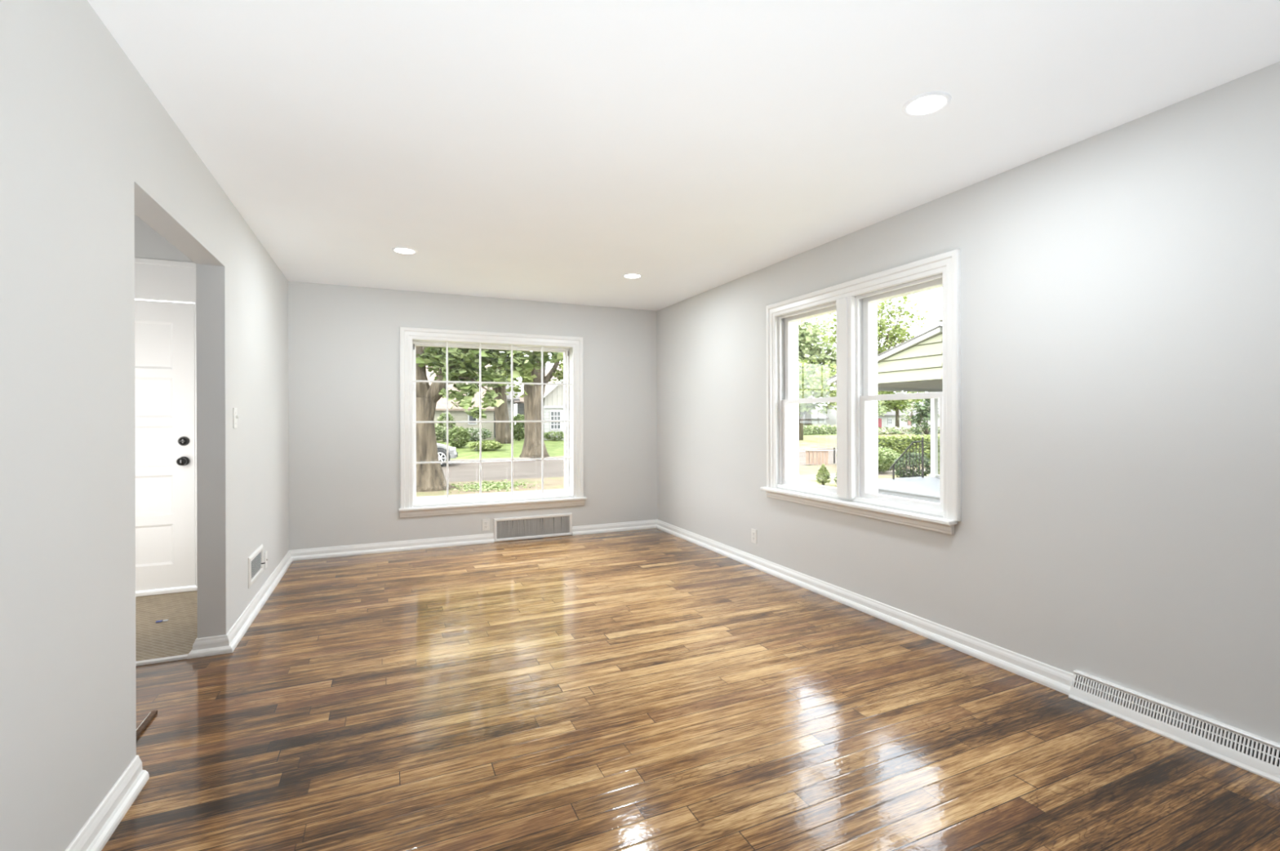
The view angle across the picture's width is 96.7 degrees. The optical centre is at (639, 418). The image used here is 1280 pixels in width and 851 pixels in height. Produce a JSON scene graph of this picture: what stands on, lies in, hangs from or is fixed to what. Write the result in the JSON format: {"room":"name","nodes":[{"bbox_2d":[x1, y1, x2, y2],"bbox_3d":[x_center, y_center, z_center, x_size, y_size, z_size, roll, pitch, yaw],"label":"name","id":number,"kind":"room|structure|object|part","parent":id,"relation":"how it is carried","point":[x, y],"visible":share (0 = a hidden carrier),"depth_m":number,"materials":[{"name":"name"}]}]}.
{"room":"empty living room","nodes":[
{"label":"empty living room","id":0,"kind":"room"},
{"bbox_2d":[0,0,288,850],"bbox_3d":[-1.421,0.017,1.111,0.124,2.440,8.385,0,0,-24],"label":"wall","id":1,"kind":"structure","parent":0,"point":[87,147],"depth_m":1.63,"materials":[{"name":"paint"}]},
{"bbox_2d":[65,755,149,850],"bbox_3d":[-0.671,1.190,-0.370,0.035,0.088,5.072,0,0,-24],"label":"baseboard","id":2,"kind":"structure","parent":1,"relation":"attached to","point":[95,834],"depth_m":1.73,"materials":[{"name":"white wood"}]},
{"bbox_2d":[135,654,187,666],"bbox_3d":[-3.005,1.236,2.651,1.456,0.012,0.034,0,0,-24],"label":"trim","id":3,"kind":"structure","parent":1,"relation":"attached to","point":[183,656],"depth_m":2.89,"materials":[{"name":"white wood"}]},
{"bbox_2d":[233,408,239,428],"bbox_3d":[-2.276,0.000,3.210,0.020,0.116,0.070,0,0,-24],"label":"light switch","id":4,"kind":"object","parent":1,"relation":"attached to","point":[236,416],"visible":1,"depth_m":3.20,"materials":[{"name":"white plastic"}]},
{"bbox_2d":[186,550,293,659],"bbox_3d":[-2.682,1.197,3.954,0.194,0.088,2.162,0,0,-24],"label":"baseboard","id":5,"kind":"structure","parent":1,"relation":"attached to","point":[224,644],"depth_m":3.25,"materials":[{"name":"white wood"}]},
{"bbox_2d":[248,544,265,588],"bbox_3d":[-2.483,0.956,3.699,0.032,0.190,0.420,0,0,-24],"label":"air vent","id":6,"kind":"object","parent":1,"relation":"in","point":[255,561],"visible":1,"depth_m":3.68,"materials":[{"name":"white plastic"}]},
{"bbox_2d":[264,551,267,569],"bbox_3d":[-2.630,0.998,4.006,0.014,0.115,0.070,0,0,-24],"label":"cover plate","id":7,"kind":"object","parent":1,"relation":"attached to","point":[265,553],"visible":1,"depth_m":3.98,"materials":[{"name":"white plastic"}]},
{"bbox_2d":[134,214,194,262],"bbox_3d":[-3.595,-0.176,4.010,1.491,2.840,0.150,0,0,-24],"label":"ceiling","id":8,"kind":"structure","parent":0,"point":[148,244],"depth_m":4.00,"materials":[{"name":"paint"}]},
{"bbox_2d":[134,257,197,597],"bbox_3d":[-3.643,0.063,3.925,0.990,2.362,0.171,0,0,-24],"label":"door","id":9,"kind":"structure","parent":8,"relation":"in","point":[166,332],"depth_m":4.04,"materials":[{"name":"white paint"}]},
{"bbox_3d":[-3.646,-0.977,3.923,0.972,0.282,0.056,0,0,-24],"label":"header panel","id":10,"kind":"part","parent":9,"relation":"part of","materials":[{"name":"white paint"}]},
{"bbox_3d":[-3.253,0.308,4.044,0.066,0.066,0.071,0,0,-24],"label":"knob","id":11,"kind":"part","parent":9,"relation":"part of","materials":[{"name":"black metal"}]},
{"bbox_3d":[-3.657,0.204,3.956,0.990,2.080,0.104,0,0,-24],"label":"frame","id":12,"kind":"part","parent":9,"relation":"part of","materials":[{"name":"white paint"}]},
{"bbox_2d":[288,280,657,550],"bbox_3d":[-1.440,0.067,5.809,3.907,3.340,0.215,0,0,-24],"label":"wall","id":13,"kind":"structure","parent":0,"point":[344,346],"depth_m":5.31,"materials":[{"name":"paint"}]},
{"bbox_2d":[289,520,657,560],"bbox_3d":[-1.427,1.193,5.676,3.568,0.088,0.035,0,0,-24],"label":"baseboard","id":14,"kind":"structure","parent":13,"relation":"attached to","point":[406,545],"depth_m":5.40,"materials":[{"name":"white wood"}]},
{"bbox_2d":[482,519,489,531],"bbox_3d":[-1.530,1.060,5.645,0.072,0.116,0.009,0,0,-24],"label":"wall outlet","id":15,"kind":"object","parent":13,"relation":"attached to","point":[486,522],"visible":1,"depth_m":5.64,"materials":[{"name":"white plastic"}]},
{"bbox_2d":[398,326,586,518],"bbox_3d":[-1.454,0.035,5.765,1.839,1.787,0.263,0,0,-24],"label":"window","id":16,"kind":"structure","parent":13,"relation":"in","point":[408,500],"depth_m":5.67,"materials":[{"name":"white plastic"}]},
{"bbox_3d":[-1.437,0.841,5.733,1.839,0.048,0.193,0,0,-24],"label":"sill","id":17,"kind":"part","parent":16,"relation":"part of","materials":[{"name":"white wood"}]},
{"bbox_2d":[493,513,572,542],"bbox_3d":[-1.088,1.119,5.835,0.810,0.233,0.020,0,0,-24],"label":"air vent","id":18,"kind":"object","parent":13,"relation":"in","point":[508,529],"visible":1,"depth_m":5.83,"materials":[{"name":"white metal"}]},
{"bbox_2d":[87,0,1279,311],"bbox_3d":[0.204,-1.409,1.836,3.692,0.400,8.385,0,0,-24],"label":"ceiling","id":19,"kind":"structure","parent":0,"point":[551,151],"depth_m":2.22,"materials":[{"name":"paint"}]},
{"bbox_2d":[391,246,417,254],"bbox_3d":[-1.685,-1.198,4.075,0.172,0.008,0.172,0,0,-24],"label":"recessed light","id":20,"kind":"object","parent":19,"relation":"in","point":[406,251],"visible":1,"depth_m":4.07,"materials":[{"name":"paint"}]},
{"bbox_2d":[394,248,414,253],"bbox_3d":[-1.685,-1.200,4.075,0.134,0.004,0.134,0,0,-28],"label":"diffuser","id":21,"kind":"object","parent":20,"relation":"attached to","point":[401,251],"depth_m":4.07,"materials":[{"name":"white plastic"}]},
{"bbox_2d":[622,273,642,279],"bbox_3d":[-0.065,-1.204,4.822,0.172,0.008,0.172,0,0,-24],"label":"recessed light","id":22,"kind":"object","parent":19,"relation":"in","point":[631,276],"visible":1,"depth_m":4.82,"materials":[{"name":"paint"}]},
{"bbox_2d":[624,274,639,278],"bbox_3d":[-0.065,-1.206,4.822,0.134,0.004,0.134,0,0,-28],"label":"diffuser","id":23,"kind":"object","parent":22,"relation":"attached to","point":[626,276],"depth_m":4.82,"materials":[{"name":"white plastic"}]},
{"bbox_2d":[902,91,951,116],"bbox_3d":[1.104,-1.208,2.194,0.172,0.008,0.172,0,0,-24],"label":"recessed light","id":24,"kind":"object","parent":19,"relation":"in","point":[929,103],"visible":1,"depth_m":2.19,"materials":[{"name":"paint"}]},
{"bbox_2d":[906,95,946,114],"bbox_3d":[1.104,-1.210,2.194,0.134,0.004,0.134,0,0,8],"label":"diffuser","id":25,"kind":"object","parent":24,"relation":"attached to","point":[919,104],"depth_m":2.19,"materials":[{"name":"white plastic"}]},
{"bbox_2d":[101,528,1279,850],"bbox_3d":[-0.468,1.293,1.533,5.183,0.122,8.385,0,0,-24],"label":"floor","id":26,"kind":"structure","parent":0,"point":[645,690],"depth_m":2.25,"materials":[{"name":"brown wood"}]},
{"bbox_2d":[136,710,157,739],"bbox_3d":[-1.940,1.232,2.168,0.020,0.012,0.478,0,0,-24],"label":"floor strip","id":27,"kind":"object","parent":26,"relation":"on","point":[146,722],"visible":0.36,"depth_m":2.29,"materials":[{"name":"brown wood"}]},
{"bbox_2d":[155,619,168,622],"bbox_3d":[-2.913,1.236,3.468,0.057,0.006,0.028,0,0,-24],"label":"paper scrap","id":28,"kind":"object","parent":26,"relation":"on","point":[157,621],"visible":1,"depth_m":3.46,"materials":[{"name":"paper"}]},
{"bbox_2d":[656,62,1279,743],"bbox_3d":[1.994,0.055,2.630,0.215,3.340,8.385,0,0,-24],"label":"wall","id":29,"kind":"structure","parent":0,"point":[1119,525],"depth_m":2.46,"materials":[{"name":"paint"}]},
{"bbox_2d":[751,528,756,543],"bbox_3d":[0.945,0.979,4.719,0.009,0.116,0.072,0,0,-24],"label":"wall outlet","id":30,"kind":"object","parent":29,"relation":"attached to","point":[753,532],"visible":1,"depth_m":4.71,"materials":[{"name":"white plastic"}]},
{"bbox_2d":[760,248,961,535],"bbox_3d":[1.419,-0.134,3.816,0.270,1.523,1.690,0,0,-24],"label":"window","id":31,"kind":"structure","parent":29,"relation":"in","point":[857,397],"depth_m":3.70,"materials":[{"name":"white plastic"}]},
{"bbox_3d":[1.252,0.186,4.161,0.030,0.660,0.645,0,0,-24],"label":"sash","id":32,"kind":"part","parent":31,"relation":"part of","materials":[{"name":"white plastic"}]},
{"bbox_3d":[1.279,-0.451,4.174,0.029,0.675,0.645,0,0,-24],"label":"sash","id":33,"kind":"part","parent":31,"relation":"part of","materials":[{"name":"white plastic"}]},
{"bbox_3d":[1.376,0.543,3.807,0.180,0.056,1.670,0,0,-24],"label":"sill","id":34,"kind":"part","parent":31,"relation":"part of","materials":[{"name":"white wood"}]},
{"bbox_3d":[1.576,0.185,3.431,0.030,0.660,0.633,0,0,-24],"label":"sash","id":35,"kind":"part","parent":31,"relation":"part of","materials":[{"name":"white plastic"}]},
{"bbox_3d":[1.604,-0.452,3.444,0.029,0.675,0.633,0,0,-24],"label":"sash","id":36,"kind":"part","parent":31,"relation":"part of","materials":[{"name":"white plastic"}]},
{"bbox_2d":[655,520,1073,695],"bbox_3d":[1.884,1.182,2.579,0.035,0.088,8.385,0,0,-24],"label":"baseboard","id":37,"kind":"structure","parent":29,"relation":"attached to","point":[1055,678],"depth_m":3.31,"materials":[{"name":"white wood"}]},
{"bbox_2d":[1068,670,1279,784],"bbox_3d":[2.101,1.169,2.064,0.057,0.112,0.967,0,0,-24],"label":"air vent","id":38,"kind":"object","parent":29,"relation":"in","point":[1251,753],"visible":1,"depth_m":2.15,"materials":[{"name":"white metal"}]},
{"label":"outside","id":39,"kind":"structure","parent":0,"visible":0},
{"bbox_2d":[799,472,939,487],"bbox_3d":[9.892,1.788,14.685,90.000,0.080,6.800,0,0,-24],"label":"lawn","id":40,"kind":"structure","parent":39,"point":[832,483],"depth_m":15.95,"materials":[{"name":"green plant"}]},
{"bbox_2d":[815,463,831,485],"bbox_3d":[4.804,1.490,14.914,0.426,0.590,0.413,0,0,-24],"label":"conical shrub","id":41,"kind":"object","parent":40,"relation":"on","point":[823,473],"visible":1,"depth_m":14.85,"materials":[{"name":"green plant"}]},
{"bbox_2d":[825,325,942,503],"bbox_3d":[7.750,0.011,13.187,6.120,3.490,3.000,0,0,-24],"label":"neighboring house","id":42,"kind":"structure","parent":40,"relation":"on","point":[915,364],"depth_m":11.57,"materials":[{"name":"grey paint"}]},
{"bbox_2d":[888,437,924,479],"bbox_3d":[6.433,0.965,13.727,1.130,0.990,0.036,0,0,-24],"label":"stair railing","id":43,"kind":"object","parent":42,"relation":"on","point":[892,467],"visible":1,"depth_m":13.78,"materials":[{"name":"metal"}]},
{"bbox_3d":[6.038,1.286,13.552,0.036,0.350,0.036,0,0,-24],"label":"post","id":44,"kind":"part","parent":43,"relation":"part of","materials":[{"name":"metal"}]},
{"bbox_3d":[6.425,0.897,13.724,1.113,0.686,0.032,0,0,-24],"label":"handrail","id":45,"kind":"part","parent":43,"relation":"part of","materials":[{"name":"metal"}]},
{"bbox_3d":[6.532,1.410,13.771,0.880,0.019,0.019,0,0,-24],"label":"rail","id":46,"kind":"part","parent":43,"relation":"part of","materials":[{"name":"metal"}]},
{"bbox_3d":[6.932,0.963,13.950,0.036,0.990,0.036,0,0,-24],"label":"post","id":47,"kind":"part","parent":43,"relation":"part of","materials":[{"name":"metal"}]},
{"bbox_3d":[7.310,0.402,14.130,0.180,2.110,0.180,0,0,-24],"label":"post","id":48,"kind":"part","parent":42,"relation":"part of","materials":[{"name":"white wood"}]},
{"bbox_2d":[894,452,930,478],"bbox_3d":[7.408,1.350,15.435,1.187,0.853,0.990,0,0,-24],"label":"bush","id":49,"kind":"object","parent":40,"relation":"on","point":[926,467],"visible":0.56,"depth_m":15.29,"materials":[{"name":"green plant"}]},
{"bbox_2d":[937,451,939,474],"bbox_3d":[8.486,1.315,15.756,0.769,0.917,0.658,0,0,-24],"label":"bush","id":50,"kind":"object","parent":40,"relation":"on","point":[938,451],"visible":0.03,"depth_m":15.72,"materials":[{"name":"green plant"}]},
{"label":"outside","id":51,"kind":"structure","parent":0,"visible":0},
{"bbox_2d":[436,429,890,443],"bbox_3d":[-3.470,1.344,81.633,220.000,0.100,88.000,0,0,-24],"label":"lawn","id":52,"kind":"structure","parent":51,"point":[494,440],"depth_m":33.49,"materials":[{"name":"green plant"}]},
{"bbox_2d":[434,423,446,440],"bbox_3d":[-11.338,0.792,30.639,1.916,1.097,1.159,0,0,-24],"label":"bush","id":53,"kind":"object","parent":52,"relation":"on","point":[437,428],"visible":0.27,"depth_m":30.71,"materials":[{"name":"green plant"}]},
{"bbox_2d":[435,412,456,441],"bbox_3d":[-10.834,0.495,31.738,1.152,1.687,0.956,0,0,-24],"label":"shrub","id":54,"kind":"object","parent":52,"relation":"on","point":[442,416],"visible":0.47,"depth_m":31.61,"materials":[{"name":"green plant"}]},
{"bbox_2d":[425,364,494,440],"bbox_3d":[-14.483,-1.254,35.505,10.100,5.170,8.050,0,0,-24],"label":"house","id":55,"kind":"structure","parent":52,"relation":"on","point":[459,414],"depth_m":33.82,"materials":[{"name":"beige"}]},
{"bbox_3d":[-9.970,-0.084,33.858,0.400,0.800,0.015,0,0,-24],"label":"pane","id":56,"kind":"part","parent":55,"relation":"part of","materials":[{"name":"grey glass"}]},
{"bbox_2d":[460,426,492,441],"bbox_3d":[-9.354,0.907,32.393,1.871,0.854,1.107,0,0,-24],"label":"hydrangea","id":57,"kind":"object","parent":52,"relation":"on","point":[486,434],"visible":0.71,"depth_m":32.27,"materials":[{"name":"green plant"}]},
{"bbox_2d":[493,384,519,438],"bbox_3d":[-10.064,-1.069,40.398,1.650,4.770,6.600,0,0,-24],"label":"house","id":58,"kind":"structure","parent":52,"relation":"on","point":[508,397],"depth_m":37.83,"materials":[{"name":"white"}]},
{"bbox_2d":[509,413,524,440],"bbox_3d":[-6.999,0.534,32.998,1.235,1.583,1.151,0,0,-24],"label":"leafy bush","id":59,"kind":"object","parent":52,"relation":"on","point":[517,427],"visible":0.62,"depth_m":32.74,"materials":[{"name":"green plant"}]},
{"bbox_2d":[514,361,564,439],"bbox_3d":[-4.472,-1.428,38.404,6.650,5.450,8.190,0,0,-24],"label":"house","id":60,"kind":"structure","parent":52,"relation":"on","point":[553,397],"depth_m":34.08,"materials":[{"name":"white wood"}]},
{"bbox_3d":[-5.058,0.129,34.072,0.550,1.000,0.015,0,0,-24],"label":"pane","id":61,"kind":"part","parent":60,"relation":"part of","materials":[{"name":"grey glass"}]},
{"bbox_2d":[543,431,564,440],"bbox_3d":[-4.955,1.019,33.049,1.597,0.599,1.104,0,0,-24],"label":"bush","id":62,"kind":"object","parent":52,"relation":"on","point":[546,435],"visible":0.86,"depth_m":32.81,"materials":[{"name":"green plant"}]},
{"bbox_2d":[798,408,828,429],"bbox_3d":[15.440,-0.430,64.326,8.200,3.420,7.700,0,0,-24],"label":"house","id":63,"kind":"structure","parent":52,"relation":"on","point":[819,419],"depth_m":62.32,"materials":[{"name":"white"}]},
{"bbox_2d":[798,312,836,431],"bbox_3d":[14.711,-4.523,51.226,11.905,11.644,9.221,0,0,-16],"label":"shade tree","id":64,"kind":"object","parent":52,"relation":"on","point":[808,333],"visible":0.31,"depth_m":49.30,"materials":[{"name":"green plant"}]},
{"bbox_2d":[803,424,836,435],"bbox_3d":[10.040,0.909,41.420,12.179,0.880,1.388,0,0,-24],"label":"shrub border","id":65,"kind":"object","parent":52,"relation":"on","point":[828,428],"visible":0.3,"depth_m":42.70,"materials":[{"name":"green plant"}]},
{"bbox_2d":[820,398,939,429],"bbox_3d":[29.729,-0.779,66.031,16.700,4.020,8.200,0,0,-24],"label":"house","id":66,"kind":"structure","parent":52,"relation":"on","point":[886,421],"depth_m":61.58,"materials":[{"name":"white"}]},
{"bbox_3d":[25.161,0.621,59.849,0.620,1.150,0.080,0,0,-24],"label":"door","id":67,"kind":"part","parent":66,"relation":"part of","materials":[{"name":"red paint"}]},
{"bbox_2d":[877,400,888,418],"bbox_3d":[19.082,-0.332,46.475,2.175,3.198,2.621,0,0,26],"label":"ornamental tree","id":68,"kind":"object","parent":52,"relation":"on","point":[881,409],"visible":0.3,"depth_m":46.02,"materials":[{"name":"green plant"}]},
{"bbox_2d":[877,391,925,426],"bbox_3d":[25.176,-1.924,55.492,10.624,6.341,6.508,0,0,-24],"label":"tree","id":69,"kind":"object","parent":52,"relation":"on","point":[890,404],"visible":0.23,"depth_m":54.45,"materials":[{"name":"green plant"}]},
{"bbox_2d":[892,401,916,426],"bbox_3d":[22.847,-0.090,48.231,2.650,2.688,1.818,0,0,-24],"label":"tree","id":70,"kind":"object","parent":52,"relation":"on","point":[909,405],"visible":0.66,"depth_m":48.33,"materials":[{"name":"green plant"}]},
{"bbox_2d":[877,426,939,435],"bbox_3d":[21.823,0.966,45.067,11.704,0.680,2.051,0,0,-24],"label":"flower bed","id":71,"kind":"object","parent":52,"relation":"on","point":[894,430],"visible":0.4,"depth_m":43.54,"materials":[{"name":"plant"}]},
{"bbox_2d":[906,399,939,435],"bbox_3d":[14.600,0.219,29.108,1.786,3.026,1.897,0,0,-24],"label":"tree","id":72,"kind":"object","parent":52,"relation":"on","point":[923,411],"visible":0.68,"depth_m":28.98,"materials":[{"name":"green plant"}]},
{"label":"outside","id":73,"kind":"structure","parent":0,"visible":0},
{"bbox_2d":[799,433,939,451],"bbox_3d":[35.438,1.447,47.061,77.000,0.570,6.800,0,0,-24],"label":"road","id":74,"kind":"structure","parent":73,"point":[826,441],"depth_m":36.09,"materials":[{"name":"grey asphalt"}]},
{"bbox_2d":[798,356,836,440],"bbox_3d":[10.709,-1.250,36.952,7.070,5.509,5.152,0,0,-3],"label":"spreading tree","id":75,"kind":"object","parent":74,"relation":"on","point":[818,391],"visible":0.5,"depth_m":36.32,"materials":[{"name":"green plant"}]},
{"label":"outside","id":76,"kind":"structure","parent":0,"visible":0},
{"bbox_2d":[440,440,564,459],"bbox_3d":[-33.089,1.679,16.582,73.000,0.570,6.800,0,0,-24],"label":"lawn","id":77,"kind":"structure","parent":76,"point":[554,448],"depth_m":27.41,"materials":[{"name":"green plant"}]},
{"bbox_2d":[445,426,471,448],"bbox_3d":[-9.045,0.957,28.378,1.248,1.152,1.102,0,0,-24],"label":"evergreen shrub","id":78,"kind":"object","parent":77,"relation":"on","point":[463,438],"visible":0.99,"depth_m":28.12,"materials":[{"name":"green plant"}]},
{"bbox_2d":[468,440,503,450],"bbox_3d":[-7.446,1.346,27.560,1.693,0.523,1.041,0,0,-24],"label":"clump","id":79,"kind":"object","parent":77,"relation":"on","point":[474,446],"visible":0.88,"depth_m":27.35,"materials":[{"name":"green plant"}]},
{"bbox_2d":[481,351,551,444],"bbox_3d":[-7.779,-3.310,30.692,9.784,9.546,5.762,0,0,-24],"label":"tree","id":80,"kind":"object","parent":77,"relation":"on","point":[503,433],"visible":0.06,"depth_m":30.67,"materials":[{"name":"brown plant"}]},
{"bbox_2d":[488,351,564,460],"bbox_3d":[-4.213,-3.079,25.557,8.999,9.851,6.950,0,0,-24],"label":"street tree","id":81,"kind":"object","parent":77,"relation":"on","point":[532,445],"visible":0.03,"depth_m":25.38,"materials":[{"name":"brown plant"}]},
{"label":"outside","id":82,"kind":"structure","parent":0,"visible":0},
{"bbox_3d":[33.664,1.708,1.837,57.000,0.080,36.000,0,0,-24],"label":"lawn","id":83,"kind":"structure","parent":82,"visible":0},
{"bbox_2d":[928,307,942,322],"bbox_3d":[10.548,-0.929,7.467,7.250,5.350,9.670,0,0,-24],"label":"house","id":84,"kind":"structure","parent":83,"relation":"on","point":[937,316],"depth_m":10.29,"materials":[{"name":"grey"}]},
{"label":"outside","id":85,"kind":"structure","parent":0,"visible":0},
{"bbox_2d":[416,468,925,497],"bbox_3d":[3.718,1.799,16.262,100.000,0.080,1.100,0,0,-24],"label":"sidewalk","id":86,"kind":"structure","parent":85,"point":[806,477],"depth_m":16.09,"materials":[{"name":"concrete"}]},
{"bbox_2d":[877,446,902,472],"bbox_3d":[7.448,1.333,18.211,1.999,0.888,1.696,0,0,-24],"label":"rounded bush","id":87,"kind":"object","parent":86,"relation":"on","point":[884,466],"visible":0.38,"depth_m":17.69,"materials":[{"name":"green plant"}]},
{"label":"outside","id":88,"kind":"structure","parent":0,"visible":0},
{"bbox_2d":[441,450,836,482],"bbox_3d":[5.249,1.864,25.124,150.000,0.080,8.150,0,0,-24],"label":"street","id":89,"kind":"structure","parent":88,"point":[522,469],"depth_m":20.60,"materials":[{"name":"grey asphalt"}]},
{"bbox_2d":[436,443,457,466],"bbox_3d":[-9.334,1.154,21.960,4.285,1.560,1.867,0,0,-24],"label":"car","id":90,"kind":"object","parent":89,"relation":"on","point":[442,449],"visible":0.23,"depth_m":21.90,"materials":[{"name":"silver metal"}]},
{"bbox_2d":[449,448,836,461],"bbox_3d":[3.531,1.760,28.984,150.000,0.080,0.300,0,0,-24],"label":"curb","id":91,"kind":"object","parent":89,"relation":"on","point":[815,448],"depth_m":24.91,"materials":[{"name":"concrete"}]},
{"bbox_2d":[817,293,928,357],"bbox_3d":[11.629,-2.536,28.021,5.693,8.571,4.274,0,0,-24],"label":"tree","id":92,"kind":"object","parent":89,"relation":"on","point":[895,331],"visible":0.36,"depth_m":27.39,"materials":[{"name":"green plant"}]},
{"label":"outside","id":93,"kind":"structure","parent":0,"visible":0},
{"bbox_2d":[416,463,939,497],"bbox_3d":[2.915,1.807,18.066,100.000,0.080,2.850,0,0,-24],"label":"verge","id":94,"kind":"structure","parent":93,"point":[549,483],"depth_m":15.56,"materials":[{"name":"green plant"}]},
{"bbox_2d":[434,479,538,493],"bbox_3d":[-3.905,1.764,14.910,2.598,0.108,2.822,0,0,8],"label":"flowers","id":95,"kind":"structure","parent":94,"relation":"on","point":[491,486],"depth_m":14.61,"materials":[{"name":"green plant"}]},
{"bbox_2d":[415,346,564,492],"bbox_3d":[-4.130,-2.992,14.993,8.463,10.176,6.301,0,0,-21],"label":"maple tree","id":96,"kind":"object","parent":94,"relation":"on","point":[463,363],"visible":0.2,"depth_m":14.08,"materials":[{"name":"green plant"}]},
{"bbox_2d":[804,449,828,464],"bbox_3d":[6.803,1.494,21.855,0.860,0.530,0.660,0,0,18],"label":"fence","id":97,"kind":"object","parent":94,"relation":"on","point":[815,455],"visible":1,"depth_m":21.59,"materials":[{"name":"brown wood"}]},
{"bbox_3d":[6.802,1.244,21.855,0.860,0.030,0.660,0,0,18],"label":"lid","id":98,"kind":"part","parent":97,"relation":"part of","materials":[{"name":"white wood"}]},
{"bbox_2d":[833,447,835,463],"bbox_3d":[7.538,1.446,22.066,0.055,0.620,0.055,0,0,-1],"label":"stake","id":99,"kind":"object","parent":94,"relation":"on","point":[833,447],"visible":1,"depth_m":22.04,"materials":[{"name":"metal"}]},
{"bbox_2d":[835,434,939,465],"bbox_3d":[9.903,1.218,21.606,5.501,1.159,1.095,0,0,-24],"label":"clipped hedge","id":100,"kind":"object","parent":94,"relation":"on","point":[899,444],"visible":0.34,"depth_m":21.20,"materials":[{"name":"green plant"}]}
]}

